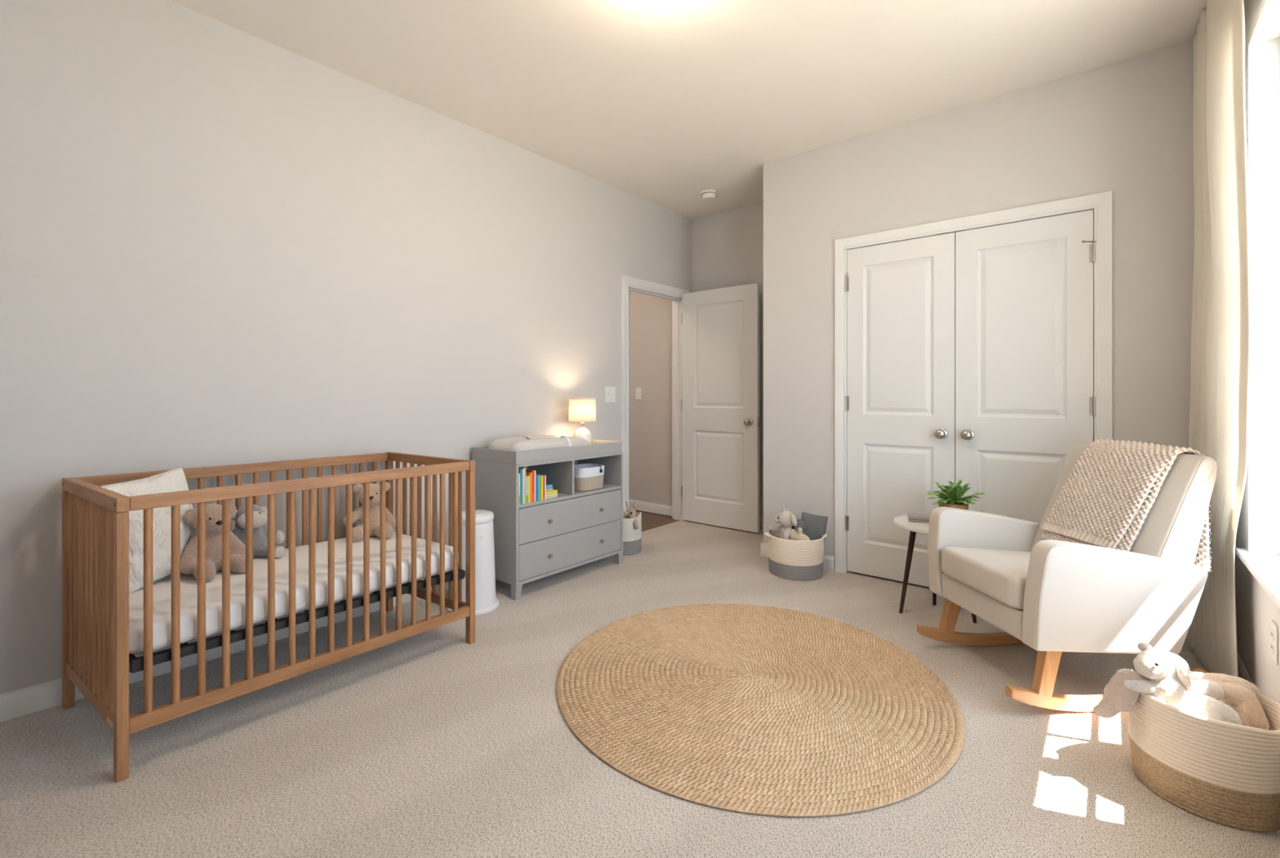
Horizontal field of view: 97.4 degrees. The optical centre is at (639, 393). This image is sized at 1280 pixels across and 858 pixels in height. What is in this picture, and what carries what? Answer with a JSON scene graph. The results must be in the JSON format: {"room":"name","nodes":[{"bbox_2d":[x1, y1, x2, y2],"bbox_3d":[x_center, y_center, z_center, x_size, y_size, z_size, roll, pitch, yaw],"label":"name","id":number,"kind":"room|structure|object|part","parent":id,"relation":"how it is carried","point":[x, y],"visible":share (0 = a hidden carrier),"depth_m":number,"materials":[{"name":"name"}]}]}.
{"room":"bedroom","nodes":[
{"label":"bedroom","id":0,"kind":"room"},
{"bbox_2d":[0,0,692,693],"bbox_3d":[-1.080,-0.237,3.387,0.110,2.735,4.735,0,0,40],"label":"wall","id":1,"kind":"structure","parent":0,"point":[221,244],"depth_m":2.52,"materials":[{"name":"grey paint"}]},
{"bbox_2d":[0,579,448,722],"bbox_3d":[-1.298,1.084,3.029,0.015,0.092,3.606,0,0,40],"label":"baseboard","id":2,"kind":"structure","parent":1,"relation":"attached to","point":[15,704],"depth_m":2.21,"materials":[{"name":"white paint"}]},
{"bbox_2d":[604,386,615,402],"bbox_3d":[-0.224,0.003,4.312,0.017,0.119,0.117,0,0,40],"label":"light switch","id":3,"kind":"object","parent":1,"relation":"attached to","point":[610,392],"visible":1,"depth_m":4.31,"materials":[{"name":"white plastic"}]},
{"bbox_2d":[622,275,688,519],"bbox_3d":[0.107,0.101,4.798,0.132,2.071,0.898,0,0,40],"label":"door frame","id":4,"kind":"structure","parent":1,"relation":"attached to","point":[628,283],"depth_m":5.06,"materials":[{"name":"white paint"}]},
{"bbox_2d":[681,283,760,533],"bbox_3d":[0.648,0.113,4.751,0.771,2.010,0.106,0,0,40],"label":"door","id":5,"kind":"structure","parent":1,"relation":"in","point":[721,399],"depth_m":4.74,"materials":[{"name":"white paint"}]},
{"bbox_3d":[0.871,0.225,4.542,0.062,0.062,0.071,0,0,40],"label":"knob","id":6,"kind":"part","parent":5,"relation":"part of","materials":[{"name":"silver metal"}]},
{"bbox_2d":[0,510,1279,857],"bbox_3d":[-0.337,1.160,2.838,5.245,0.060,4.845,0,0,40],"label":"floor","id":7,"kind":"structure","parent":0,"point":[433,743],"depth_m":1.72,"materials":[{"name":"carpet"}]},
{"bbox_2d":[62,451,475,782],"bbox_3d":[-1.417,0.717,2.294,0.690,0.827,1.263,0,0,40],"label":"crib","id":8,"kind":"object","parent":7,"relation":"on","point":[96,658],"visible":0.88,"depth_m":1.97,"materials":[{"name":"brown wood"}]},
{"bbox_3d":[-2.064,0.738,2.031,0.034,0.784,0.030,0,0,40],"label":"corner post","id":9,"kind":"part","parent":8,"relation":"part of","materials":[{"name":"brown wood"}]},
{"bbox_3d":[-1.794,0.981,1.842,0.625,0.044,0.020,0,0,35],"label":"rail","id":10,"kind":"part","parent":8,"relation":"part of","materials":[{"name":"brown wood"}]},
{"bbox_3d":[-1.794,0.324,1.843,0.695,0.043,0.030,0,0,35],"label":"rail","id":11,"kind":"part","parent":8,"relation":"part of","materials":[{"name":"brown wood"}]},
{"bbox_3d":[-1.525,0.738,1.653,0.034,0.784,0.030,0,0,40],"label":"corner post","id":12,"kind":"part","parent":8,"relation":"part of","materials":[{"name":"brown wood"}]},
{"bbox_3d":[-1.685,0.325,2.483,0.027,0.040,1.148,0,0,40],"label":"rail","id":13,"kind":"part","parent":8,"relation":"part of","materials":[{"name":"brown wood"}]},
{"bbox_2d":[128,532,453,653],"bbox_3d":[-1.416,0.744,2.293,0.612,0.114,1.180,0,0,40],"label":"mattress","id":14,"kind":"object","parent":8,"relation":"in","point":[162,588],"visible":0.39,"depth_m":2.06,"materials":[{"name":"white fabric"}]},
{"bbox_2d":[98,466,197,593],"bbox_3d":[-1.784,0.493,2.065,0.142,0.418,0.342,0,0,5],"label":"pillow","id":15,"kind":"object","parent":14,"relation":"on","point":[174,480],"visible":0.47,"depth_m":2.02,"materials":[{"name":"white fabric"}]},
{"bbox_2d":[180,503,245,582],"bbox_3d":[-1.619,0.558,2.146,0.197,0.265,0.226,0,0,34],"label":"teddy bear","id":16,"kind":"object","parent":14,"relation":"on","point":[188,559],"visible":0.66,"depth_m":2.13},
{"bbox_2d":[231,504,284,557],"bbox_3d":[-1.613,0.579,2.352,0.190,0.226,0.223,0,0,44],"label":"toy","id":17,"kind":"object","parent":14,"relation":"on","point":[260,530],"visible":0.53,"depth_m":2.35,"materials":[{"name":"grey fabric"}]},
{"bbox_2d":[342,482,395,542],"bbox_3d":[-1.295,0.563,2.701,0.236,0.262,0.171,0,0,-23],"label":"teddy bear","id":18,"kind":"object","parent":14,"relation":"on","point":[375,489],"visible":0.59,"depth_m":2.69},
{"bbox_3d":[-1.147,0.325,2.105,0.027,0.040,1.148,0,0,40],"label":"rail","id":19,"kind":"part","parent":8,"relation":"part of","materials":[{"name":"brown wood"}]},
{"bbox_3d":[-1.147,0.981,2.105,0.027,0.044,1.150,0,0,40],"label":"rail","id":20,"kind":"part","parent":8,"relation":"part of","materials":[{"name":"brown wood"}]},
{"bbox_3d":[-1.309,0.738,2.935,0.034,0.784,0.030,0,0,40],"label":"corner post","id":21,"kind":"part","parent":8,"relation":"part of","materials":[{"name":"brown wood"}]},
{"bbox_3d":[-1.040,0.981,2.746,0.625,0.044,0.020,0,0,35],"label":"rail","id":22,"kind":"part","parent":8,"relation":"part of","materials":[{"name":"brown wood"}]},
{"bbox_3d":[-1.040,0.324,2.746,0.694,0.043,0.028,0,0,35],"label":"rail","id":23,"kind":"part","parent":8,"relation":"part of","materials":[{"name":"brown wood"}]},
{"bbox_3d":[-0.770,0.738,2.557,0.034,0.784,0.030,0,0,40],"label":"corner post","id":24,"kind":"part","parent":8,"relation":"part of","materials":[{"name":"brown wood"}]},
{"bbox_2d":[446,509,499,615],"bbox_3d":[-0.886,0.880,2.992,0.268,0.500,0.268,0,0,40],"label":"pail","id":25,"kind":"object","parent":7,"relation":"on","point":[486,600],"visible":0.5,"depth_m":2.92,"materials":[{"name":"white plastic"}]},
{"bbox_3d":[-0.886,0.651,2.992,0.212,0.037,0.212,0,0,40],"label":"lid","id":26,"kind":"part","parent":25,"relation":"part of","materials":[{"name":"white plastic"}]},
{"bbox_2d":[471,452,622,599],"bbox_3d":[-0.549,0.759,3.542,0.446,0.742,0.881,0,0,40],"label":"dresser","id":27,"kind":"object","parent":7,"relation":"on","point":[535,540],"visible":0.81,"depth_m":3.30,"materials":[{"name":"grey paint"}]},
{"bbox_3d":[-0.681,1.091,3.107,0.048,0.078,0.045,0,0,40],"label":"leg","id":28,"kind":"part","parent":27,"relation":"part of","materials":[{"name":"grey paint"}]},
{"bbox_2d":[518,473,519,504],"bbox_3d":[-0.715,0.524,3.140,0.131,0.172,0.012,0,0,40],"label":"book","id":29,"kind":"object","parent":27,"relation":"on","point":[518,473],"visible":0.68,"depth_m":3.10,"materials":[{"name":"beige paper"}]},
{"bbox_2d":[518,468,522,504],"bbox_3d":[-0.713,0.514,3.159,0.150,0.193,0.016,0,0,40],"label":"book","id":30,"kind":"object","parent":27,"relation":"on","point":[520,471],"visible":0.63,"depth_m":3.11,"materials":[{"name":"teal paper"}]},
{"bbox_2d":[518,467,524,503],"bbox_3d":[-0.696,0.512,3.163,0.130,0.196,0.011,0,0,40],"label":"book","id":31,"kind":"object","parent":27,"relation":"on","point":[518,468],"visible":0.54,"depth_m":3.12,"materials":[{"name":"beige paper"}]},
{"bbox_2d":[518,466,525,503],"bbox_3d":[-0.685,0.509,3.169,0.121,0.203,0.010,0,0,40],"label":"book","id":32,"kind":"object","parent":27,"relation":"on","point":[524,468],"visible":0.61,"depth_m":3.13,"materials":[{"name":"beige paper"}]},
{"bbox_2d":[525,475,528,503],"bbox_3d":[-0.672,0.535,3.176,0.111,0.150,0.015,0,0,40],"label":"book","id":33,"kind":"object","parent":27,"relation":"on","point":[526,477],"visible":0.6,"depth_m":3.14,"materials":[{"name":"beige paper"}]},
{"bbox_2d":[525,475,529,502],"bbox_3d":[-0.667,0.534,3.190,0.120,0.152,0.012,0,0,40],"label":"book","id":34,"kind":"object","parent":27,"relation":"on","point":[526,475],"visible":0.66,"depth_m":3.15,"materials":[{"name":"yellow paper"}]},
{"bbox_2d":[525,471,532,502],"bbox_3d":[-0.666,0.526,3.208,0.140,0.168,0.015,0,0,40],"label":"book","id":35,"kind":"object","parent":27,"relation":"on","point":[529,473],"visible":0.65,"depth_m":3.16,"materials":[{"name":"orange paper"}]},
{"bbox_2d":[525,469,534,502],"bbox_3d":[-0.659,0.521,3.223,0.151,0.178,0.014,0,0,40],"label":"book","id":36,"kind":"object","parent":27,"relation":"on","point":[526,470],"visible":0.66,"depth_m":3.18,"materials":[{"name":"red paper"}]},
{"bbox_2d":[528,469,535,502],"bbox_3d":[-0.647,0.522,3.230,0.140,0.176,0.010,0,0,40],"label":"book","id":37,"kind":"object","parent":27,"relation":"on","point":[529,469],"visible":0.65,"depth_m":3.19,"materials":[{"name":"beige paper"}]},
{"bbox_2d":[535,474,537,501],"bbox_3d":[-0.639,0.535,3.240,0.140,0.150,0.015,0,0,40],"label":"book","id":38,"kind":"object","parent":27,"relation":"on","point":[536,476],"visible":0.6,"depth_m":3.19,"materials":[{"name":"blue paper"}]},
{"bbox_2d":[537,475,539,501],"bbox_3d":[-0.626,0.537,3.248,0.130,0.146,0.012,0,0,40],"label":"book","id":39,"kind":"object","parent":27,"relation":"on","point":[538,475],"visible":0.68,"depth_m":3.21,"materials":[{"name":"teal paper"}]},
{"bbox_2d":[539,475,541,501],"bbox_3d":[-0.614,0.539,3.254,0.120,0.143,0.012,0,0,40],"label":"book","id":40,"kind":"object","parent":27,"relation":"on","point":[540,475],"visible":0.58,"depth_m":3.21,"materials":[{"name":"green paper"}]},
{"bbox_2d":[536,474,546,499],"bbox_3d":[-0.591,0.540,3.281,0.120,0.141,0.009,0,0,40],"label":"book","id":41,"kind":"object","parent":27,"relation":"on","point":[536,474],"visible":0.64,"depth_m":3.25,"materials":[{"name":"beige paper"}]},
{"bbox_2d":[540,475,543,500],"bbox_3d":[-0.605,0.540,3.264,0.120,0.141,0.013,0,0,40],"label":"book","id":42,"kind":"object","parent":27,"relation":"on","point":[542,477],"visible":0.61,"depth_m":3.23,"materials":[{"name":"beige paper"}]},
{"bbox_2d":[543,475,544,500],"bbox_3d":[-0.598,0.541,3.273,0.120,0.139,0.009,0,0,40],"label":"book","id":43,"kind":"object","parent":27,"relation":"on","point":[544,476],"visible":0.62,"depth_m":3.23,"materials":[{"name":"red paper"}]},
{"bbox_2d":[471,439,622,464],"bbox_3d":[-0.562,0.352,3.544,0.424,0.070,0.869,0,0,40],"label":"tray","id":44,"kind":"object","parent":27,"relation":"on","point":[597,447],"visible":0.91,"depth_m":3.29,"materials":[{"name":"grey paint"}]},
{"bbox_3d":[-0.836,0.346,3.216,0.396,0.058,0.014,0,0,40],"label":"panel","id":45,"kind":"part","parent":44,"relation":"part of","materials":[{"name":"grey paint"}]},
{"bbox_2d":[487,435,590,451],"bbox_3d":[-0.614,0.318,3.484,0.346,0.115,0.636,0,0,40],"label":"changing pad","id":46,"kind":"object","parent":44,"relation":"in","point":[538,442],"visible":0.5,"depth_m":3.35,"materials":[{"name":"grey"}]},
{"bbox_2d":[568,397,595,444],"bbox_3d":[-0.393,0.200,3.838,0.188,0.350,0.188,0,0,40],"label":"table lamp","id":47,"kind":"object","parent":44,"relation":"on","point":[582,410],"visible":0.89,"depth_m":3.77,"materials":[{"name":"white fabric"}]},
{"bbox_3d":[-0.393,0.105,3.838,0.188,0.160,0.188,0,0,40],"label":"lamp shade","id":48,"kind":"part","parent":47,"relation":"part of","materials":[{"name":"white fabric"}]},
{"bbox_3d":[-0.288,0.346,3.873,0.396,0.058,0.014,0,0,40],"label":"panel","id":49,"kind":"part","parent":44,"relation":"part of","materials":[{"name":"grey paint"}]},
{"bbox_2d":[546,494,557,498],"bbox_3d":[-0.568,0.605,3.337,0.120,0.011,0.098,0,0,40],"label":"book","id":50,"kind":"object","parent":27,"relation":"on","point":[552,496],"visible":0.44,"depth_m":3.31,"materials":[{"name":"beige paper"}]},
{"bbox_2d":[546,492,557,497],"bbox_3d":[-0.567,0.592,3.338,0.120,0.014,0.102,0,0,40],"label":"book","id":51,"kind":"object","parent":50,"relation":"on","point":[552,494],"visible":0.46,"depth_m":3.31,"materials":[{"name":"yellow paper"}]},
{"bbox_2d":[546,488,557,494],"bbox_3d":[-0.568,0.577,3.338,0.120,0.016,0.100,0,0,40],"label":"book","id":52,"kind":"object","parent":51,"relation":"on","point":[553,491],"visible":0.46,"depth_m":3.31,"materials":[{"name":"yellow paper"}]},
{"bbox_2d":[546,487,552,491],"bbox_3d":[-0.575,0.560,3.321,0.110,0.018,0.064,0,0,40],"label":"book","id":53,"kind":"object","parent":52,"relation":"on","point":[551,488],"visible":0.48,"depth_m":3.29,"materials":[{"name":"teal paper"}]},
{"bbox_2d":[546,483,552,488],"bbox_3d":[-0.576,0.541,3.320,0.110,0.018,0.062,0,0,40],"label":"book","id":54,"kind":"object","parent":53,"relation":"on","point":[548,486],"visible":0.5,"depth_m":3.29,"materials":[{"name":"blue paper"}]},
{"bbox_3d":[-0.401,0.732,3.418,0.014,0.196,0.839,0,0,40],"label":"drawer","id":55,"kind":"part","parent":27,"relation":"part of","materials":[{"name":"grey paint"}]},
{"bbox_3d":[-0.401,0.933,3.418,0.014,0.198,0.839,0,0,40],"label":"drawer","id":56,"kind":"part","parent":27,"relation":"part of","materials":[{"name":"grey paint"}]},
{"bbox_2d":[573,463,604,491],"bbox_3d":[-0.349,0.532,3.635,0.186,0.152,0.237,0,0,40],"label":"storage bin","id":57,"kind":"object","parent":27,"relation":"on","point":[587,477],"visible":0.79,"depth_m":3.55,"materials":[{"name":"fabric"}]},
{"bbox_3d":[-0.145,1.091,3.749,0.048,0.078,0.045,0,0,40],"label":"leg","id":58,"kind":"part","parent":27,"relation":"part of","materials":[{"name":"grey paint"}]},
{"bbox_2d":[622,511,641,555],"bbox_3d":[-0.114,0.991,4.064,0.250,0.277,0.250,0,0,27],"label":"basket","id":59,"kind":"object","parent":7,"relation":"on","point":[632,537],"visible":0.59,"depth_m":3.95,"materials":[{"name":"white fabric"}]},
{"bbox_2d":[623,501,639,529],"bbox_3d":[-0.061,0.880,4.012,0.099,0.220,0.191,0,0,-24],"label":"toy","id":60,"kind":"object","parent":59,"relation":"in","point":[630,513],"visible":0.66,"depth_m":4.01,"materials":[{"name":"brown fabric"}]},
{"bbox_2d":[555,603,965,817],"bbox_3d":[0.429,1.122,2.254,1.513,0.014,1.513,0,0,32],"label":"jute rug","id":61,"kind":"object","parent":7,"relation":"on","point":[765,710],"visible":1,"depth_m":1.98,"materials":[{"name":"beige wicker"}]},
{"bbox_2d":[764,530,826,580],"bbox_3d":[0.985,1.005,3.563,0.357,0.248,0.345,0,0,40],"label":"basket","id":62,"kind":"object","parent":7,"relation":"on","point":[795,560],"visible":0.88,"depth_m":3.42,"materials":[{"name":"beige fabric"}]},
{"bbox_2d":[767,506,796,539],"bbox_3d":[0.907,0.857,3.540,0.122,0.270,0.252,0,0,-12],"label":"toy","id":63,"kind":"object","parent":62,"relation":"in","point":[786,519],"visible":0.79,"depth_m":3.49,"materials":[{"name":"grey fabric"}]},
{"bbox_2d":[791,519,807,535],"bbox_3d":[1.016,0.891,3.584,0.096,0.179,0.114,0,0,20],"label":"plush toy","id":64,"kind":"object","parent":62,"relation":"in","point":[800,523],"visible":0.38,"depth_m":3.55,"materials":[{"name":"fabric"}]},
{"bbox_2d":[789,527,809,540],"bbox_3d":[0.973,0.902,3.487,0.120,0.162,0.178,0,0,-30],"label":"toy","id":65,"kind":"object","parent":62,"relation":"in","point":[794,535],"visible":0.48,"depth_m":3.45,"materials":[{"name":"beige fabric"}]},
{"bbox_2d":[801,511,827,545],"bbox_3d":[1.097,0.881,3.577,0.189,0.247,0.070,0,0,16],"label":"pillow","id":66,"kind":"object","parent":62,"relation":"in","point":[816,525],"visible":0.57,"depth_m":3.56,"materials":[{"name":"fabric"}]},
{"bbox_2d":[893,515,977,622],"bbox_3d":[1.524,0.898,2.897,0.400,0.467,0.400,0,0,40],"label":"side table","id":67,"kind":"object","parent":7,"relation":"on","point":[903,522],"visible":0.22,"depth_m":2.89,"materials":[{"name":"white stone"}]},
{"bbox_3d":[1.382,0.907,2.899,0.090,0.449,0.030,0,0,-4],"label":"leg","id":68,"kind":"part","parent":67,"relation":"part of","materials":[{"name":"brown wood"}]},
{"bbox_2d":[908,517,928,523],"bbox_3d":[1.476,0.657,2.942,0.128,0.014,0.085,0,0,22],"label":"book","id":69,"kind":"object","parent":67,"relation":"on","point":[910,520],"visible":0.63,"depth_m":2.91,"materials":[{"name":"grey paper"}]},
{"bbox_2d":[907,513,929,519],"bbox_3d":[1.474,0.643,2.943,0.125,0.012,0.082,0,0,20],"label":"book","id":70,"kind":"object","parent":69,"relation":"on","point":[912,516],"visible":0.68,"depth_m":2.93,"materials":[{"name":"grey paper"}]},
{"bbox_3d":[1.571,0.907,3.001,0.029,0.447,0.054,0,0,10],"label":"leg","id":71,"kind":"part","parent":67,"relation":"part of","materials":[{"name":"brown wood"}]},
{"bbox_2d":[926,479,986,510],"bbox_3d":[1.629,0.555,2.923,0.281,0.217,0.278,0,0,40],"label":"potted plant","id":72,"kind":"object","parent":67,"relation":"on","point":[952,497],"visible":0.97,"depth_m":2.88,"materials":[{"name":"green plant"}]},
{"bbox_3d":[1.622,0.613,2.912,0.136,0.102,0.136,0,0,40],"label":"woven pot","id":73,"kind":"part","parent":72,"relation":"part of","materials":[{"name":"brown wicker"}]},
{"bbox_3d":[1.629,0.907,2.804,0.089,0.449,0.030,0,0,40],"label":"leg","id":74,"kind":"part","parent":67,"relation":"part of","materials":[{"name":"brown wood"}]},
{"bbox_2d":[916,444,1217,711],"bbox_3d":[1.670,0.675,2.270,0.812,0.908,0.652,0,0,-6],"label":"rocking chair","id":75,"kind":"object","parent":7,"relation":"on","point":[1051,597],"visible":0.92,"depth_m":2.00,"materials":[{"name":"beige fabric"}]},
{"bbox_3d":[1.387,0.984,2.508,0.098,0.190,0.042,0,0,-6],"label":"leg","id":76,"kind":"part","parent":75,"relation":"part of","materials":[{"name":"brown wood"}]},
{"bbox_3d":[1.617,0.859,2.274,0.547,0.148,0.458,0,0,-6],"label":"seat frame","id":77,"kind":"part","parent":75,"relation":"part of","materials":[{"name":"beige fabric"}]},
{"bbox_3d":[1.628,0.724,2.548,0.651,0.423,0.090,0,0,-6],"label":"arm","id":78,"kind":"part","parent":75,"relation":"part of","materials":[{"name":"beige fabric"}]},
{"bbox_2d":[942,546,1031,609],"bbox_3d":[1.565,0.743,2.268,0.482,0.162,0.452,0,0,-6],"label":"seat cushion","id":79,"kind":"object","parent":75,"relation":"on","point":[991,578],"depth_m":2.24,"materials":[{"name":"beige fabric"}]},
{"bbox_3d":[1.442,0.984,1.996,0.098,0.190,0.042,0,0,-6],"label":"leg","id":80,"kind":"part","parent":75,"relation":"part of","materials":[{"name":"brown wood"}]},
{"bbox_3d":[1.687,0.724,1.999,0.651,0.423,0.111,0,0,-6],"label":"arm","id":81,"kind":"part","parent":75,"relation":"part of","materials":[{"name":"beige fabric"}]},
{"bbox_3d":[1.910,0.571,2.287,0.331,0.700,0.540,0,0,-6],"label":"backrest","id":82,"kind":"part","parent":75,"relation":"part of","materials":[{"name":"beige fabric"}]},
{"bbox_2d":[1040,438,1211,572],"bbox_3d":[1.945,0.414,2.244,0.332,0.444,0.509,0,0,-6],"label":"throw blanket","id":83,"kind":"object","parent":75,"relation":"on","point":[1106,500],"visible":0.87,"depth_m":2.24,"materials":[{"name":"beige fabric"}]},
{"bbox_2d":[1128,671,1279,831],"bbox_3d":[1.609,0.986,1.603,0.330,0.285,0.330,0,0,0],"label":"basket","id":84,"kind":"object","parent":7,"relation":"on","point":[1224,773],"visible":0.84,"depth_m":1.49,"materials":[{"name":"fabric"}]},
{"bbox_2d":[1093,668,1155,718],"bbox_3d":[1.428,0.886,1.651,0.151,0.146,0.084,0,0,40],"label":"toy","id":85,"kind":"object","parent":84,"relation":"in","point":[1123,690],"visible":0.88,"depth_m":1.64,"materials":[{"name":"beige fabric"}]},
{"bbox_3d":[1.444,0.842,1.623,0.074,0.039,0.036,0,0,40],"label":"arm","id":86,"kind":"part","parent":85,"relation":"part of"},
{"bbox_2d":[1133,642,1224,711],"bbox_3d":[1.551,0.861,1.620,0.241,0.259,0.112,0,0,-8],"label":"toy","id":87,"kind":"object","parent":84,"relation":"in","point":[1170,673],"visible":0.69,"depth_m":1.59,"materials":[{"name":"white fabric"}]},
{"bbox_2d":[1189,693,1242,724],"bbox_3d":[1.592,0.916,1.572,0.126,0.148,0.106,0,0,40],"label":"toy","id":88,"kind":"object","parent":84,"relation":"in","point":[1203,705],"visible":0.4,"depth_m":1.54,"materials":[{"name":"white fabric"}]},
{"bbox_2d":[1189,671,1270,729],"bbox_3d":[1.704,0.900,1.632,0.155,0.149,0.128,0,0,40],"label":"blanket","id":89,"kind":"object","parent":84,"relation":"in","point":[1240,694],"visible":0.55,"depth_m":1.60,"materials":[{"name":"beige fabric"}]},
{"bbox_2d":[629,290,671,516],"bbox_3d":[-0.255,-0.207,5.744,1.645,2.795,0.100,0,0,40],"label":"wall","id":90,"kind":"structure","parent":0,"point":[650,316],"depth_m":5.38,"materials":[{"name":"grey paint"}]},
{"bbox_2d":[628,290,629,499],"bbox_3d":[-0.129,-0.237,5.560,0.045,2.735,0.020,0,0,40],"label":"trim","id":91,"kind":"structure","parent":90,"relation":"attached to","point":[628,291],"depth_m":5.55,"materials":[{"name":"white paint"}]},
{"bbox_2d":[635,387,641,399],"bbox_3d":[-0.018,-0.003,5.470,0.072,0.118,0.017,0,0,40],"label":"light switch","id":92,"kind":"object","parent":90,"relation":"attached to","point":[638,390],"visible":1,"depth_m":5.47,"materials":[{"name":"white plastic"}]},
{"bbox_2d":[628,498,671,515],"bbox_3d":[-0.292,1.084,5.700,1.645,0.092,0.015,0,0,40],"label":"baseboard","id":93,"kind":"structure","parent":90,"relation":"attached to","point":[664,509],"depth_m":5.35,"materials":[{"name":"white paint"}]},
{"bbox_2d":[168,0,1206,218],"bbox_3d":[0.295,-1.645,2.311,3.600,0.080,4.845,0,0,40],"label":"ceiling","id":94,"kind":"structure","parent":0,"point":[664,104],"depth_m":2.68,"materials":[{"name":"white paint"}]},
{"bbox_2d":[700,189,717,200],"bbox_3d":[0.551,-1.578,4.490,0.140,0.054,0.140,0,0,40],"label":"smoke detector","id":95,"kind":"object","parent":94,"relation":"attached to","point":[709,194],"visible":1,"depth_m":4.45,"materials":[{"name":"white plastic"}]},
{"bbox_3d":[1.326,-1.601,1.069,0.055,0.006,3.740,0,0,40],"label":"track","id":96,"kind":"object","parent":94,"relation":"attached to","visible":0},
{"bbox_2d":[1188,0,1250,676],"bbox_3d":[2.230,-0.240,2.173,0.106,2.716,0.887,0,0,40],"label":"curtain","id":97,"kind":"object","parent":96,"relation":"hanging from","point":[1220,327],"visible":0.89,"depth_m":2.13,"materials":[{"name":"fabric"}]},
{"bbox_2d":[692,202,763,517],"bbox_3d":[1.812,-0.237,4.128,3.600,2.735,0.110,0,0,40],"label":"wall","id":98,"kind":"structure","parent":0,"point":[727,246],"depth_m":4.89,"materials":[{"name":"grey paint"}]},
{"bbox_2d":[760,517,763,528],"bbox_3d":[0.893,1.084,4.814,1.089,0.092,0.015,0,0,40],"label":"baseboard","id":99,"kind":"structure","parent":98,"relation":"attached to","point":[761,518],"depth_m":4.70,"materials":[{"name":"white paint"}]},
{"bbox_2d":[763,40,1194,555],"bbox_3d":[1.760,-0.237,3.247,2.251,2.735,0.110,0,0,40],"label":"wall","id":100,"kind":"structure","parent":0,"point":[1125,127],"depth_m":3.03,"materials":[{"name":"grey paint"}]},
{"bbox_2d":[844,232,955,586],"bbox_3d":[1.523,0.101,3.351,0.616,2.030,0.106,0,0,40],"label":"door","id":101,"kind":"structure","parent":100,"relation":"in","point":[900,402],"depth_m":3.37,"materials":[{"name":"white paint"}]},
{"bbox_3d":[1.699,0.225,3.181,0.062,0.062,0.071,0,0,40],"label":"knob","id":102,"kind":"part","parent":101,"relation":"part of","materials":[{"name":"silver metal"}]},
{"bbox_2d":[835,191,1112,573],"bbox_3d":[1.803,0.073,3.202,1.357,2.113,0.132,0,0,40],"label":"door frame","id":103,"kind":"structure","parent":100,"relation":"attached to","point":[1101,203],"depth_m":3.00,"materials":[{"name":"white paint"}]},
{"bbox_2d":[760,542,1188,643],"bbox_3d":[1.714,1.084,3.204,2.266,0.092,0.015,0,0,40],"label":"baseboard","id":104,"kind":"structure","parent":100,"relation":"attached to","point":[828,562],"depth_m":3.62,"materials":[{"name":"white paint"}]},
{"bbox_2d":[952,209,1096,522],"bbox_3d":[1.994,0.101,2.958,0.630,2.030,0.106,0,0,40],"label":"door","id":105,"kind":"structure","parent":100,"relation":"in","point":[1024,397],"depth_m":2.97,"materials":[{"name":"white paint"}]},
{"bbox_3d":[1.800,0.225,3.097,0.062,0.062,0.071,0,0,40],"label":"knob","id":106,"kind":"part","parent":105,"relation":"part of","materials":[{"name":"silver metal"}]},
{"bbox_2d":[1235,0,1279,703],"bbox_3d":[1.583,-0.237,1.163,0.150,2.735,4.735,0,0,40],"label":"window","id":107,"kind":"structure","parent":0,"point":[1258,529],"depth_m":2.06,"materials":[{"name":"white glass"}]},
{"bbox_2d":[1237,652,1253,683],"bbox_3d":[1.336,1.084,0.995,0.015,0.092,3.860,0,0,40],"label":"baseboard","id":108,"kind":"structure","parent":107,"relation":"attached to","point":[1242,673],"depth_m":2.14,"materials":[{"name":"white paint"}]},
{"bbox_2d":[1235,547,1279,608],"bbox_3d":[1.971,0.596,1.699,0.113,0.020,1.065,0,0,40],"label":"window sill","id":109,"kind":"structure","parent":107,"relation":"attached to","point":[1265,568],"depth_m":1.89,"materials":[{"name":"white paint"}]},
{"bbox_2d":[1271,619,1278,665],"bbox_3d":[1.966,0.770,1.746,0.009,0.118,0.072,0,0,40],"label":"wall outlet","id":110,"kind":"object","parent":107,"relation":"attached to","point":[1274,628],"visible":1,"depth_m":1.73,"materials":[{"name":"white plastic"}]},
{"bbox_2d":[1271,629,1274,640],"bbox_3d":[1.964,0.750,1.747,0.003,0.033,0.033,0,0,40],"label":"socket","id":111,"kind":"object","parent":110,"relation":"attached to","point":[1272,630],"depth_m":1.74,"materials":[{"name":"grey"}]},
{"bbox_2d":[1271,642,1274,653],"bbox_3d":[1.964,0.790,1.747,0.003,0.033,0.033,0,0,40],"label":"socket","id":112,"kind":"object","parent":110,"relation":"attached to","point":[1272,643],"depth_m":1.74,"materials":[{"name":"grey plastic"}]}
]}

